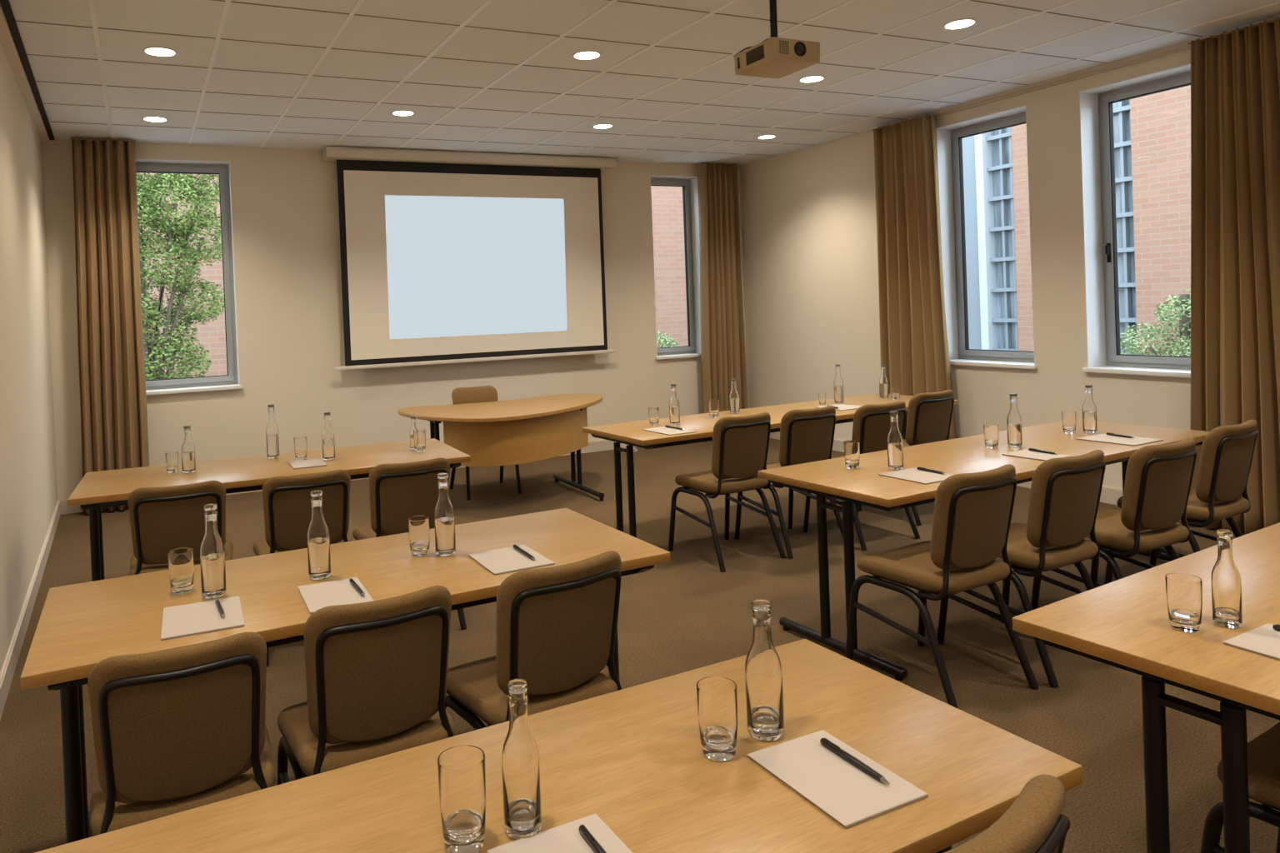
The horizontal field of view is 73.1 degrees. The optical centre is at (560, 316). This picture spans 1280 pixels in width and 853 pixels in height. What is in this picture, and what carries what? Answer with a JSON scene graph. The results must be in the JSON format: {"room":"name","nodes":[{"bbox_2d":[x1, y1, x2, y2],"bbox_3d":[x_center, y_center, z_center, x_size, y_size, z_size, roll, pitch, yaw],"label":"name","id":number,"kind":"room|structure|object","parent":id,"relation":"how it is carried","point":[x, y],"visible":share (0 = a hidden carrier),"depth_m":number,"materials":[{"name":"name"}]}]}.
{"room":"conference room","nodes":[
{"label":"conference room","id":0,"kind":"room"},
{"bbox_2d":[0,40,57,674],"bbox_3d":[-2.037,-0.001,2.662,0.200,3.180,9.754,-3,1,-27],"label":"wall","id":1,"kind":"structure","parent":0,"point":[28,484],"depth_m":4.87,"materials":[{"name":"beige paint"}]},
{"bbox_2d":[0,4,49,141],"bbox_3d":[-1.973,-1.484,2.689,0.058,0.023,9.726,-3,1,-27],"label":"trim","id":2,"kind":"structure","parent":1,"relation":"attached to","point":[6,38],"depth_m":5.14,"materials":[{"name":"beige paint"}]},
{"bbox_2d":[0,0,54,139],"bbox_3d":[-1.929,-1.491,2.709,0.040,0.013,9.726,-3,1,-27],"label":"trim","id":3,"kind":"structure","parent":1,"relation":"attached to","point":[5,4],"depth_m":4.90,"materials":[{"name":"black"}]},
{"bbox_2d":[0,500,60,719],"bbox_3d":[-1.879,1.527,2.724,0.016,0.113,9.744,-3,1,-27],"label":"baseboard","id":4,"kind":"structure","parent":1,"relation":"attached to","point":[7,674],"depth_m":4.36,"materials":[{"name":"beige"}]},
{"bbox_2d":[41,139,746,501],"bbox_3d":[-1.067,-0.105,8.585,7.372,3.180,0.260,-3,1,-24],"label":"wall","id":5,"kind":"structure","parent":0,"point":[285,201],"depth_m":7.87,"materials":[{"name":"beige paint"}]},
{"bbox_2d":[135,158,242,395],"bbox_3d":[-3.326,-0.352,7.506,0.925,2.018,0.225,-3,1,-24],"label":"window","id":6,"kind":"structure","parent":5,"relation":"in","point":[231,381],"depth_m":7.68,"materials":[{"name":"grey metal"}]},
{"bbox_2d":[60,440,637,514],"bbox_3d":[-0.970,1.427,8.468,6.896,0.113,0.016,-3,1,-24],"label":"baseboard","id":7,"kind":"structure","parent":5,"relation":"attached to","point":[602,445],"depth_m":9.02,"materials":[{"name":"beige"}]},
{"bbox_2d":[322,145,617,370],"bbox_3d":[-0.772,-0.581,8.437,2.950,2.032,0.252,-3,1,-24],"label":"projection screen","id":8,"kind":"object","parent":5,"relation":"attached to","point":[447,257],"visible":1,"depth_m":8.37,"materials":[{"name":"beige fabric"}]},
{"bbox_2d":[650,175,700,359],"bbox_3d":[1.261,-0.553,9.585,0.655,2.018,0.225,-3,1,-24],"label":"window","id":9,"kind":"structure","parent":5,"relation":"in","point":[689,184],"depth_m":9.73,"materials":[{"name":"grey metal"}]},
{"bbox_2d":[0,438,1279,852],"bbox_3d":[1.030,1.506,4.041,6.912,0.100,9.730,-3,1,-24],"label":"floor","id":10,"kind":"structure","parent":0,"point":[683,614],"depth_m":3.95,"materials":[{"name":"beige carpet"}]},
{"bbox_2d":[127,480,233,575],"bbox_3d":[-1.754,1.152,3.980,0.471,0.836,0.535,-2,1,-22],"label":"chair","id":11,"kind":"object","parent":10,"relation":"on","point":[163,519],"visible":0.52,"depth_m":3.75,"materials":[{"name":"brown fabric"}]},
{"bbox_2d":[87,632,274,836],"bbox_3d":[-0.919,1.143,2.099,0.437,0.832,0.496,-3,1,-25],"label":"chair","id":12,"kind":"object","parent":10,"relation":"on","point":[178,730],"visible":0.83,"depth_m":1.90,"materials":[{"name":"brown fabric"}]},
{"bbox_2d":[67,438,470,581],"bbox_3d":[-1.528,1.177,4.712,1.945,0.740,0.780,-2,1,-23],"label":"folding table","id":13,"kind":"object","parent":10,"relation":"on","point":[96,491],"visible":0.48,"depth_m":4.51,"materials":[{"name":"brown wood"}]},
{"bbox_2d":[165,451,178,473],"bbox_3d":[-2.072,0.776,4.575,0.064,0.108,0.064,-3,1,-24],"label":"drinking glass","id":14,"kind":"object","parent":13,"relation":"on","point":[172,457],"visible":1,"depth_m":4.55,"materials":[{"name":"clear"}]},
{"bbox_2d":[180,425,195,473],"bbox_3d":[-1.980,0.703,4.560,0.067,0.247,0.067,-3,1,-24],"label":"water bottle","id":15,"kind":"object","parent":13,"relation":"on","point":[188,461],"visible":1,"depth_m":4.54,"materials":[{"name":"clear glass"}]},
{"bbox_2d":[265,404,279,459],"bbox_3d":[-1.653,0.656,4.915,0.067,0.308,0.067,-3,1,-24],"label":"water bottle","id":16,"kind":"object","parent":13,"relation":"on","point":[272,431],"visible":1,"depth_m":4.89,"materials":[{"name":"grey"}]},
{"bbox_2d":[293,435,307,460],"bbox_3d":[-1.458,0.739,4.813,0.071,0.130,0.071,-3,1,-24],"label":"drinking glass","id":17,"kind":"object","parent":13,"relation":"on","point":[300,442],"visible":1,"depth_m":4.79,"materials":[{"name":"clear glass"}]},
{"bbox_2d":[288,458,327,469],"bbox_3d":[-1.380,0.799,4.673,0.172,0.005,0.241,-3,1,-24],"label":"notepad","id":18,"kind":"object","parent":13,"relation":"on","point":[311,462],"visible":1,"depth_m":4.65,"materials":[{"name":"beige"}]},
{"bbox_2d":[321,411,334,460],"bbox_3d":[-1.298,0.664,4.787,0.067,0.266,0.067,-3,1,-24],"label":"water bottle","id":19,"kind":"object","parent":13,"relation":"on","point":[327,436],"visible":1,"depth_m":4.76,"materials":[{"name":"grey"}]},
{"bbox_2d":[410,416,417,449],"bbox_3d":[-0.867,0.682,5.059,0.048,0.191,0.048,-3,1,-24],"label":"water bottle","id":20,"kind":"object","parent":13,"relation":"on","point":[413,427],"visible":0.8,"depth_m":5.04,"materials":[{"name":"grey"}]},
{"bbox_2d":[413,429,425,451],"bbox_3d":[-0.817,0.717,4.972,0.071,0.120,0.071,-3,1,-24],"label":"drinking glass","id":21,"kind":"object","parent":13,"relation":"on","point":[419,436],"visible":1,"depth_m":4.94,"materials":[{"name":"clear"}]},
{"bbox_2d":[253,470,350,665],"bbox_3d":[-1.228,1.130,4.117,0.466,0.836,0.530,-3,1,-24],"label":"chair","id":22,"kind":"object","parent":10,"relation":"on","point":[286,500],"visible":0.54,"depth_m":3.89,"materials":[{"name":"brown fabric"}]},
{"bbox_2d":[20,508,670,844],"bbox_3d":[-0.595,1.164,2.702,1.780,0.740,0.745,-3,1,-26],"label":"folding table","id":23,"kind":"object","parent":10,"relation":"on","point":[80,626],"visible":0.59,"depth_m":2.53,"materials":[{"name":"brown wood"}]},
{"bbox_2d":[167,547,194,594],"bbox_3d":[-1.129,0.756,2.555,0.071,0.120,0.071,-3,1,-24],"label":"drinking glass","id":24,"kind":"object","parent":23,"relation":"on","point":[181,561],"visible":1,"depth_m":2.53,"materials":[{"name":"clear glass"}]},
{"bbox_2d":[160,596,244,640],"bbox_3d":[-0.966,0.810,2.316,0.198,0.005,0.253,-3,1,-23],"label":"notepad","id":25,"kind":"object","parent":23,"relation":"on","point":[182,621],"visible":1,"depth_m":2.29,"materials":[{"name":"beige paper"}]},
{"bbox_2d":[200,503,226,599],"bbox_3d":[-1.014,0.679,2.498,0.067,0.266,0.067,-3,1,-24],"label":"water bottle","id":26,"kind":"object","parent":23,"relation":"on","point":[212,564],"visible":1,"depth_m":2.48,"materials":[{"name":"clear glass"}]},
{"bbox_2d":[306,490,330,579],"bbox_3d":[-0.745,0.667,2.635,0.067,0.266,0.067,-3,1,-24],"label":"water bottle","id":27,"kind":"object","parent":23,"relation":"on","point":[317,534],"visible":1,"depth_m":2.61,"materials":[{"name":"clear glass"}]},
{"bbox_2d":[297,577,373,614],"bbox_3d":[-0.648,0.796,2.460,0.174,0.005,0.249,-3,1,-24],"label":"notepad","id":28,"kind":"object","parent":23,"relation":"on","point":[316,597],"visible":0.77,"depth_m":2.45,"materials":[{"name":"beige paper"}]},
{"bbox_2d":[407,515,429,556],"bbox_3d":[-0.469,0.727,2.847,0.071,0.120,0.071,-3,1,-24],"label":"drinking glass","id":29,"kind":"object","parent":23,"relation":"on","point":[418,526],"visible":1,"depth_m":2.82,"materials":[{"name":"clear glass"}]},
{"bbox_2d":[434,473,455,556],"bbox_3d":[-0.385,0.651,2.836,0.067,0.266,0.067,-3,1,-24],"label":"water bottle","id":30,"kind":"object","parent":23,"relation":"on","point":[444,517],"visible":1,"depth_m":2.81,"materials":[{"name":"clear glass"}]},
{"bbox_2d":[468,545,554,574],"bbox_3d":[-0.162,0.773,2.740,0.202,0.005,0.243,-3,1,-25],"label":"notepad","id":31,"kind":"object","parent":23,"relation":"on","point":[507,560],"visible":1,"depth_m":2.72,"materials":[{"name":"beige paper"}]},
{"bbox_2d":[277,585,454,784],"bbox_3d":[-0.518,1.114,2.305,0.442,0.854,0.502,-3,1,-27],"label":"chair","id":32,"kind":"object","parent":10,"relation":"on","point":[377,671],"visible":0.87,"depth_m":2.11,"materials":[{"name":"brown fabric"}]},
{"bbox_2d":[352,457,466,629],"bbox_3d":[-0.785,1.107,4.285,0.466,0.845,0.530,-3,1,-24],"label":"chair","id":33,"kind":"object","parent":10,"relation":"on","point":[398,492],"visible":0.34,"depth_m":4.06,"materials":[{"name":"brown fabric"}]},
{"bbox_2d":[449,385,521,500],"bbox_3d":[-0.661,1.050,7.308,0.486,0.880,0.552,-2,1,-22],"label":"chair","id":34,"kind":"object","parent":10,"relation":"on","point":[484,393],"visible":0.23,"depth_m":7.46,"materials":[{"name":"black metal"}]},
{"bbox_2d":[397,394,604,500],"bbox_3d":[-0.335,1.105,7.076,1.819,0.740,1.223,-3,1,-24],"label":"curved desk","id":35,"kind":"object","parent":10,"relation":"on","point":[516,432],"visible":0.86,"depth_m":6.66,"materials":[{"name":"brown wood"}]},
{"bbox_2d":[445,550,621,730],"bbox_3d":[-0.085,1.093,2.524,0.466,0.858,0.530,-3,1,-32],"label":"chair","id":36,"kind":"object","parent":10,"relation":"on","point":[556,627],"visible":0.77,"depth_m":2.32,"materials":[{"name":"brown fabric"}]},
{"bbox_2d":[35,639,1082,852],"bbox_3d":[-0.012,1.157,1.347,1.690,0.740,0.655,-3,1,-27],"label":"folding table","id":37,"kind":"object","parent":10,"relation":"on","point":[632,758],"visible":0.87,"depth_m":1.43,"materials":[{"name":"brown wood"}]},
{"bbox_2d":[437,745,485,852],"bbox_3d":[-0.146,0.725,1.283,0.071,0.134,0.071,-3,1,-24],"label":"drinking glass","id":38,"kind":"object","parent":37,"relation":"on","point":[461,769],"visible":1,"depth_m":1.26,"materials":[{"name":"white"}]},
{"bbox_2d":[501,679,541,839],"bbox_3d":[-0.062,0.674,1.316,0.058,0.228,0.058,-3,1,-24],"label":"water bottle","id":39,"kind":"object","parent":37,"relation":"on","point":[520,756],"visible":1,"depth_m":1.30,"materials":[{"name":"clear glass"}]},
{"bbox_2d":[486,814,632,852],"bbox_3d":[0.026,0.784,1.198,0.184,0.005,0.237,-3,1,-26],"label":"notepad","id":40,"kind":"object","parent":37,"relation":"on","point":[566,838],"visible":1,"depth_m":1.28,"materials":[{"name":"beige paper"}]},
{"bbox_2d":[578,825,606,852],"bbox_3d":[0.059,0.772,1.235,0.012,0.014,0.140,-3,1,-24],"label":"pen","id":41,"kind":"object","parent":40,"relation":"on","point":[596,847],"visible":1,"depth_m":1.26,"materials":[{"name":"black"}]},
{"bbox_2d":[696,676,737,761],"bbox_3d":[0.278,0.712,1.518,0.071,0.122,0.071,-3,1,-24],"label":"drinking glass","id":42,"kind":"object","parent":37,"relation":"on","point":[717,697],"visible":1,"depth_m":1.49,"materials":[{"name":"white"}]},
{"bbox_2d":[745,599,784,741],"bbox_3d":[0.373,0.646,1.580,0.067,0.244,0.067,-3,1,-24],"label":"water bottle","id":43,"kind":"object","parent":37,"relation":"on","point":[763,671],"visible":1,"depth_m":1.56,"materials":[{"name":"clear glass"}]},
{"bbox_2d":[746,730,928,828],"bbox_3d":[0.455,0.764,1.433,0.174,0.005,0.237,-3,1,-25],"label":"notepad","id":44,"kind":"object","parent":37,"relation":"on","point":[844,792],"visible":1,"depth_m":1.41,"materials":[{"name":"beige paper"}]},
{"bbox_2d":[820,738,889,784],"bbox_3d":[0.497,0.753,1.456,0.012,0.014,0.158,-3,1,-24],"label":"pen","id":45,"kind":"object","parent":44,"relation":"on","point":[836,749],"visible":1,"depth_m":1.45,"materials":[{"name":"black plastic"}]},
{"bbox_2d":[668,412,785,572],"bbox_3d":[0.986,1.010,5.213,0.486,0.880,0.552,-3,1,-28],"label":"chair","id":46,"kind":"object","parent":10,"relation":"on","point":[740,444],"visible":0.98,"depth_m":5.01,"materials":[{"name":"brown fabric"}]},
{"bbox_2d":[582,393,958,538],"bbox_3d":[1.557,1.043,6.022,2.790,0.740,0.730,-3,1,-28],"label":"folding table","id":47,"kind":"object","parent":10,"relation":"on","point":[632,433],"visible":0.42,"depth_m":5.51,"materials":[{"name":"brown wood"}]},
{"bbox_2d":[648,406,659,425],"bbox_3d":[0.614,0.655,5.668,0.069,0.116,0.069,-3,1,-24],"label":"drinking glass","id":48,"kind":"object","parent":47,"relation":"on","point":[653,412],"visible":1,"depth_m":5.64,"materials":[{"name":"white"}]},
{"bbox_2d":[642,426,696,435],"bbox_3d":[0.677,0.711,5.363,0.202,0.005,0.301,-3,1,-27],"label":"notepad","id":49,"kind":"object","parent":47,"relation":"on","point":[666,431],"visible":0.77,"depth_m":5.33,"materials":[{"name":"beige"}]},
{"bbox_2d":[669,384,679,424],"bbox_3d":[0.749,0.575,5.668,0.067,0.266,0.067,-3,1,-24],"label":"water bottle","id":50,"kind":"object","parent":47,"relation":"on","point":[674,412],"visible":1,"depth_m":5.64,"materials":[{"name":"grey"}]},
{"bbox_2d":[708,399,719,418],"bbox_3d":[1.055,0.633,5.921,0.071,0.120,0.071,-3,1,-24],"label":"drinking glass","id":51,"kind":"object","parent":47,"relation":"on","point":[713,405],"visible":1,"depth_m":5.89,"materials":[{"name":"white"}]},
{"bbox_2d":[729,379,739,414],"bbox_3d":[1.232,0.562,6.098,0.067,0.244,0.067,-3,1,-24],"label":"water bottle","id":52,"kind":"object","parent":47,"relation":"on","point":[734,396],"visible":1,"depth_m":6.08,"materials":[{"name":"grey"}]},
{"bbox_2d":[815,404,861,410],"bbox_3d":[2.018,0.650,6.179,0.262,0.005,0.261,-3,1,-29],"label":"notepad","id":53,"kind":"object","parent":47,"relation":"on","point":[842,407],"visible":0.73,"depth_m":6.17,"materials":[{"name":"beige"}]},
{"bbox_2d":[834,364,844,404],"bbox_3d":[2.082,0.501,6.436,0.067,0.292,0.067,-3,1,-24],"label":"water bottle","id":54,"kind":"object","parent":47,"relation":"on","point":[838,384],"visible":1,"depth_m":6.41,"materials":[{"name":"grey"}]},
{"bbox_2d":[879,365,889,398],"bbox_3d":[2.512,0.502,6.678,0.067,0.252,0.067,-3,1,-24],"label":"water bottle","id":55,"kind":"object","parent":47,"relation":"on","point":[883,382],"visible":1,"depth_m":6.66,"materials":[{"name":"grey"}]},
{"bbox_2d":[734,405,843,559],"bbox_3d":[1.437,0.990,5.413,0.486,0.880,0.552,-3,1,-26],"label":"chair","id":56,"kind":"object","parent":10,"relation":"on","point":[807,436],"visible":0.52,"depth_m":5.18,"materials":[{"name":"brown fabric"}]},
{"bbox_2d":[803,400,920,550],"bbox_3d":[1.911,0.971,5.518,0.486,0.880,0.552,-3,1,-26],"label":"chair","id":57,"kind":"object","parent":10,"relation":"on","point":[872,422],"visible":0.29,"depth_m":5.26,"materials":[{"name":"brown fabric"}]},
{"bbox_2d":[858,390,954,525],"bbox_3d":[2.441,0.944,6.021,0.486,0.880,0.552,-3,1,-28],"label":"chair","id":58,"kind":"object","parent":10,"relation":"on","point":[929,414],"visible":0.51,"depth_m":5.78,"materials":[{"name":"brown fabric"}]},
{"bbox_2d":[845,464,1039,709],"bbox_3d":[1.490,1.011,3.422,0.486,0.880,0.552,-3,1,-28],"label":"chair","id":59,"kind":"object","parent":10,"relation":"on","point":[972,513],"visible":0.99,"depth_m":3.22,"materials":[{"name":"brown fabric"}]},
{"bbox_2d":[757,419,1209,680],"bbox_3d":[2.223,1.037,4.292,2.525,0.740,0.755,-3,1,-29],"label":"folding table","id":60,"kind":"object","parent":10,"relation":"on","point":[863,485],"visible":0.55,"depth_m":3.93,"materials":[{"name":"brown wood"}]},
{"bbox_2d":[843,440,859,469],"bbox_3d":[1.357,0.642,4.002,0.071,0.122,0.071,-3,1,-24],"label":"drinking glass","id":61,"kind":"object","parent":60,"relation":"on","point":[852,448],"visible":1,"depth_m":3.97,"materials":[{"name":"white"}]},
{"bbox_2d":[887,410,903,469],"bbox_3d":[1.530,0.564,3.931,0.067,0.266,0.067,-3,1,-24],"label":"water bottle","id":62,"kind":"object","parent":60,"relation":"on","point":[895,445],"visible":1,"depth_m":3.91,"materials":[{"name":"grey"}]},
{"bbox_2d":[878,467,952,484],"bbox_3d":[1.570,0.695,3.753,0.232,0.005,0.256,-3,1,-27],"label":"notepad","id":63,"kind":"object","parent":60,"relation":"on","point":[914,475],"visible":0.77,"depth_m":3.74,"materials":[{"name":"beige paper"}]},
{"bbox_2d":[983,423,998,448],"bbox_3d":[2.197,0.607,4.382,0.070,0.118,0.070,-3,1,-24],"label":"drinking glass","id":64,"kind":"object","parent":60,"relation":"on","point":[990,430],"visible":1,"depth_m":4.36,"materials":[{"name":"white"}]},
{"bbox_2d":[1006,393,1022,447],"bbox_3d":[2.313,0.526,4.379,0.067,0.271,0.067,-3,1,-24],"label":"water bottle","id":65,"kind":"object","parent":60,"relation":"on","point":[1013,419],"visible":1,"depth_m":4.36,"materials":[{"name":"grey"}]},
{"bbox_2d":[1001,450,1072,460],"bbox_3d":[2.279,0.663,4.113,0.192,0.005,0.231,-3,1,-28],"label":"notepad","id":66,"kind":"object","parent":60,"relation":"on","point":[1027,454],"visible":0.73,"depth_m":4.10,"materials":[{"name":"beige paper"}]},
{"bbox_2d":[1061,410,1076,433],"bbox_3d":[2.803,0.580,4.734,0.070,0.118,0.070,-3,1,-24],"label":"drinking glass","id":67,"kind":"object","parent":60,"relation":"on","point":[1068,417],"visible":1,"depth_m":4.71,"materials":[{"name":"white"}]},
{"bbox_2d":[1082,385,1097,433],"bbox_3d":[2.905,0.505,4.718,0.067,0.260,0.067,-3,1,-24],"label":"water bottle","id":68,"kind":"object","parent":60,"relation":"on","point":[1089,409],"visible":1,"depth_m":4.70,"materials":[{"name":"grey"}]},
{"bbox_2d":[1075,433,1163,446],"bbox_3d":[2.894,0.636,4.452,0.262,0.005,0.291,-3,1,-28],"label":"notepad","id":69,"kind":"object","parent":60,"relation":"on","point":[1102,437],"visible":1,"depth_m":4.42,"materials":[{"name":"beige paper"}]},
{"bbox_2d":[944,775,1069,852],"bbox_3d":[0.457,1.088,1.315,0.471,0.854,0.535,-3,1,-36],"label":"chair","id":70,"kind":"object","parent":10,"relation":"on","point":[1034,822],"visible":1,"depth_m":1.14,"materials":[{"name":"brown fabric"}]},
{"bbox_2d":[936,450,1105,687],"bbox_3d":[1.970,0.990,3.645,0.486,0.880,0.552,-3,1,-28],"label":"chair","id":71,"kind":"object","parent":10,"relation":"on","point":[1065,494],"visible":0.79,"depth_m":3.42,"materials":[{"name":"brown fabric"}]},
{"bbox_2d":[1030,438,1197,609],"bbox_3d":[2.482,0.968,3.833,0.486,0.880,0.552,-3,1,-26],"label":"chair","id":72,"kind":"object","parent":10,"relation":"on","point":[1158,479],"visible":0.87,"depth_m":3.61,"materials":[{"name":"brown fabric"}]},
{"bbox_2d":[1012,522,1279,852],"bbox_3d":[2.365,1.052,2.440,2.500,0.740,0.665,-3,1,-30],"label":"folding table","id":73,"kind":"object","parent":10,"relation":"on","point":[1123,623],"visible":1,"depth_m":1.90,"materials":[{"name":"brown wood"}]},
{"bbox_2d":[1165,573,1202,632],"bbox_3d":[1.446,0.664,1.991,0.070,0.118,0.070,-3,1,-24],"label":"drinking glass","id":74,"kind":"object","parent":73,"relation":"on","point":[1183,592],"visible":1,"depth_m":1.97,"materials":[{"name":"white"}]},
{"bbox_2d":[1210,529,1242,628],"bbox_3d":[1.550,0.608,2.000,0.056,0.220,0.056,-3,1,-24],"label":"water bottle","id":75,"kind":"object","parent":73,"relation":"on","point":[1226,582],"visible":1,"depth_m":1.98,"materials":[{"name":"clear glass"}]},
{"bbox_2d":[1222,623,1279,660],"bbox_3d":[1.607,0.715,1.832,0.202,0.005,0.246,-3,1,-27],"label":"notepad","id":76,"kind":"object","parent":73,"relation":"on","point":[1264,640],"visible":1,"depth_m":1.89,"materials":[{"name":"beige paper"}]},
{"bbox_2d":[1104,420,1259,584],"bbox_3d":[3.085,0.939,4.248,0.486,0.880,0.552,-3,1,-30],"label":"chair","id":77,"kind":"object","parent":10,"relation":"on","point":[1227,452],"visible":0.67,"depth_m":4.01,"materials":[{"name":"brown fabric"}]},
{"bbox_2d":[1200,722,1279,852],"bbox_3d":[1.743,1.019,1.830,0.486,0.880,0.552,-3,1,-30],"label":"chair","id":78,"kind":"object","parent":10,"relation":"on","point":[1263,752],"visible":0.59,"depth_m":1.89,"materials":[{"name":"black metal"}]},
{"bbox_2d":[9,0,1279,166],"bbox_3d":[0.906,-1.693,4.005,6.912,0.156,9.730,-3,1,-24],"label":"ceiling","id":79,"kind":"structure","parent":0,"point":[476,76],"depth_m":5.45,"materials":[{"name":"tile"}]},
{"bbox_2d":[70,136,149,514],"bbox_3d":[-3.717,0.057,7.066,0.511,3.060,0.174,-3,1,-24],"label":"curtain","id":80,"kind":"object","parent":79,"relation":"hanging from","point":[114,435],"visible":0.92,"depth_m":7.05,"materials":[{"name":"brown fabric"}]},
{"bbox_2d":[142,46,178,56],"bbox_3d":[-2.275,-1.505,4.874,0.184,0.007,0.184,-3,1,-24],"label":"recessed light","id":81,"kind":"object","parent":79,"relation":"in","point":[152,51],"visible":1,"depth_m":4.86,"materials":[{"name":"white"}]},
{"bbox_2d":[145,48,174,55],"bbox_3d":[-2.275,-1.503,4.874,0.154,0.001,0.154,-3,1,-24],"label":"diffuser","id":82,"kind":"object","parent":81,"relation":"attached to","point":[152,52],"depth_m":4.87,"materials":[{"name":"white"}]},
{"bbox_2d":[571,50,601,59],"bbox_3d":[0.159,-1.604,5.264,0.184,0.007,0.184,-3,1,-24],"label":"recessed light","id":83,"kind":"object","parent":79,"relation":"in","point":[582,55],"visible":1,"depth_m":5.25,"materials":[{"name":"white"}]},
{"bbox_2d":[574,51,599,59],"bbox_3d":[0.160,-1.602,5.264,0.154,0.001,0.154,-3,1,-24],"label":"diffuser","id":84,"kind":"object","parent":83,"relation":"attached to","point":[579,55],"depth_m":5.25,"materials":[{"name":"white"}]},
{"bbox_2d":[697,162,748,413],"bbox_3d":[1.789,-0.185,9.578,0.582,3.060,0.182,-3,1,-24],"label":"curtain","id":85,"kind":"object","parent":79,"relation":"hanging from","point":[722,337],"visible":0.85,"depth_m":9.54,"materials":[{"name":"brown fabric"}]},
{"bbox_2d":[733,0,819,79],"bbox_3d":[1.020,-1.400,4.080,0.278,0.440,0.308,-3,1,-24],"label":"projector","id":86,"kind":"object","parent":79,"relation":"hanging from","point":[775,57],"visible":1,"depth_m":4.00,"materials":[{"name":"beige plastic"}]},
{"bbox_2d":[736,45,764,69],"bbox_3d":[0.893,-1.224,4.046,0.006,0.059,0.200,-3,1,-24],"label":"vent","id":87,"kind":"object","parent":86,"relation":"attached to","point":[752,57],"depth_m":4.04,"materials":[{"name":"black"}]},
{"bbox_2d":[798,75,824,83],"bbox_3d":[1.768,-1.675,6.048,0.184,0.007,0.184,-3,1,-24],"label":"recessed light","id":88,"kind":"object","parent":79,"relation":"in","point":[815,78],"visible":1,"depth_m":6.04,"materials":[{"name":"white"}]},
{"bbox_2d":[871,114,956,440],"bbox_3d":[3.050,-0.195,7.455,0.170,3.030,0.796,-3,1,-24],"label":"curtain","id":89,"kind":"object","parent":79,"relation":"hanging from","point":[914,351],"visible":0.77,"depth_m":7.38,"materials":[{"name":"brown fabric"}]},
{"bbox_2d":[942,18,977,29],"bbox_3d":[2.293,-1.683,4.935,0.184,0.007,0.184,-3,1,-24],"label":"recessed light","id":90,"kind":"object","parent":79,"relation":"in","point":[966,22],"visible":1,"depth_m":4.93,"materials":[{"name":"white"}]},
{"bbox_2d":[945,20,974,29],"bbox_3d":[2.294,-1.681,4.935,0.154,0.001,0.154,-3,1,-24],"label":"diffuser","id":91,"kind":"object","parent":90,"relation":"attached to","point":[957,24],"depth_m":4.93,"materials":[{"name":"white"}]},
{"bbox_2d":[1187,15,1279,534],"bbox_3d":[4.091,-0.209,5.137,0.156,3.030,0.739,-3,1,-24],"label":"curtain","id":92,"kind":"object","parent":79,"relation":"hanging from","point":[1235,74],"visible":0.85,"depth_m":5.13,"materials":[{"name":"brown fabric"}]},
{"bbox_2d":[739,49,1190,489],"bbox_3d":[4.230,-0.276,5.502,0.260,3.180,9.730,-3,1,-24],"label":"wall","id":93,"kind":"structure","parent":0,"point":[810,268],"depth_m":8.08,"materials":[{"name":"beige paint"}]},
{"bbox_2d":[770,431,1122,505],"bbox_3d":[4.167,1.262,5.455,0.016,0.113,9.714,-3,1,-24],"label":"baseboard","id":94,"kind":"structure","parent":93,"relation":"attached to","point":[1108,495],"depth_m":6.12,"materials":[{"name":"beige"}]},
{"bbox_2d":[936,105,1037,369],"bbox_3d":[3.505,-0.611,7.003,0.275,2.018,0.920,-3,1,-24],"label":"window","id":95,"kind":"structure","parent":93,"relation":"in","point":[949,137],"depth_m":7.37,"materials":[{"name":"grey metal"}]},
{"bbox_2d":[877,15,1279,128],"bbox_3d":[4.480,-1.742,4.427,0.055,0.045,7.550,-3,1,-24],"label":"trim","id":96,"kind":"structure","parent":93,"relation":"attached to","point":[1183,46],"depth_m":6.13,"materials":[{"name":"beige"}]},
{"bbox_2d":[1079,63,1190,378],"bbox_3d":[4.055,-0.619,5.789,0.275,2.018,0.995,-3,1,-24],"label":"window","id":97,"kind":"structure","parent":93,"relation":"in","point":[1096,110],"depth_m":6.19,"materials":[{"name":"grey metal"}]},
{"label":"outside","id":98,"kind":"structure","parent":0,"visible":0},
{"bbox_3d":[-0.523,2.010,13.473,70.000,0.200,65.000,-3,1,-24],"label":"ground","id":99,"kind":"structure","parent":98,"visible":0},
{"bbox_2d":[135,172,224,379],"bbox_3d":[-5.160,-0.113,10.621,2.518,4.484,1.492,-3,1,-29],"label":"leafy tree","id":100,"kind":"object","parent":99,"relation":"on","point":[154,353],"visible":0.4,"depth_m":10.55,"materials":[{"name":"green plant"}]},
{"bbox_2d":[139,172,688,377],"bbox_3d":[-3.865,-1.114,18.000,19.900,6.200,4.030,-3,1,-24],"label":"brick building","id":101,"kind":"structure","parent":99,"relation":"on","point":[667,202],"depth_m":18.52,"materials":[{"name":"red brick"}]},
{"bbox_2d":[656,330,679,347],"bbox_3d":[1.553,1.030,13.852,1.261,1.614,0.808,-3,1,-30],"label":"round shrub","id":102,"kind":"object","parent":99,"relation":"on","point":[667,343],"visible":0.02,"depth_m":13.76,"materials":[{"name":"green plant"}]},
{"bbox_2d":[962,85,1190,355],"bbox_3d":[11.495,-1.443,12.076,3.000,5.800,16.500,-3,1,-24],"label":"brick building","id":103,"kind":"structure","parent":99,"relation":"on","point":[1152,132],"depth_m":13.98,"materials":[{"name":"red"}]},
{"bbox_2d":[1120,285,1190,356],"bbox_3d":[7.957,0.499,10.643,1.130,2.244,2.067,-3,1,-24],"label":"shrub","id":104,"kind":"object","parent":99,"relation":"on","point":[1182,302],"visible":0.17,"depth_m":10.91,"materials":[{"name":"green plant"}]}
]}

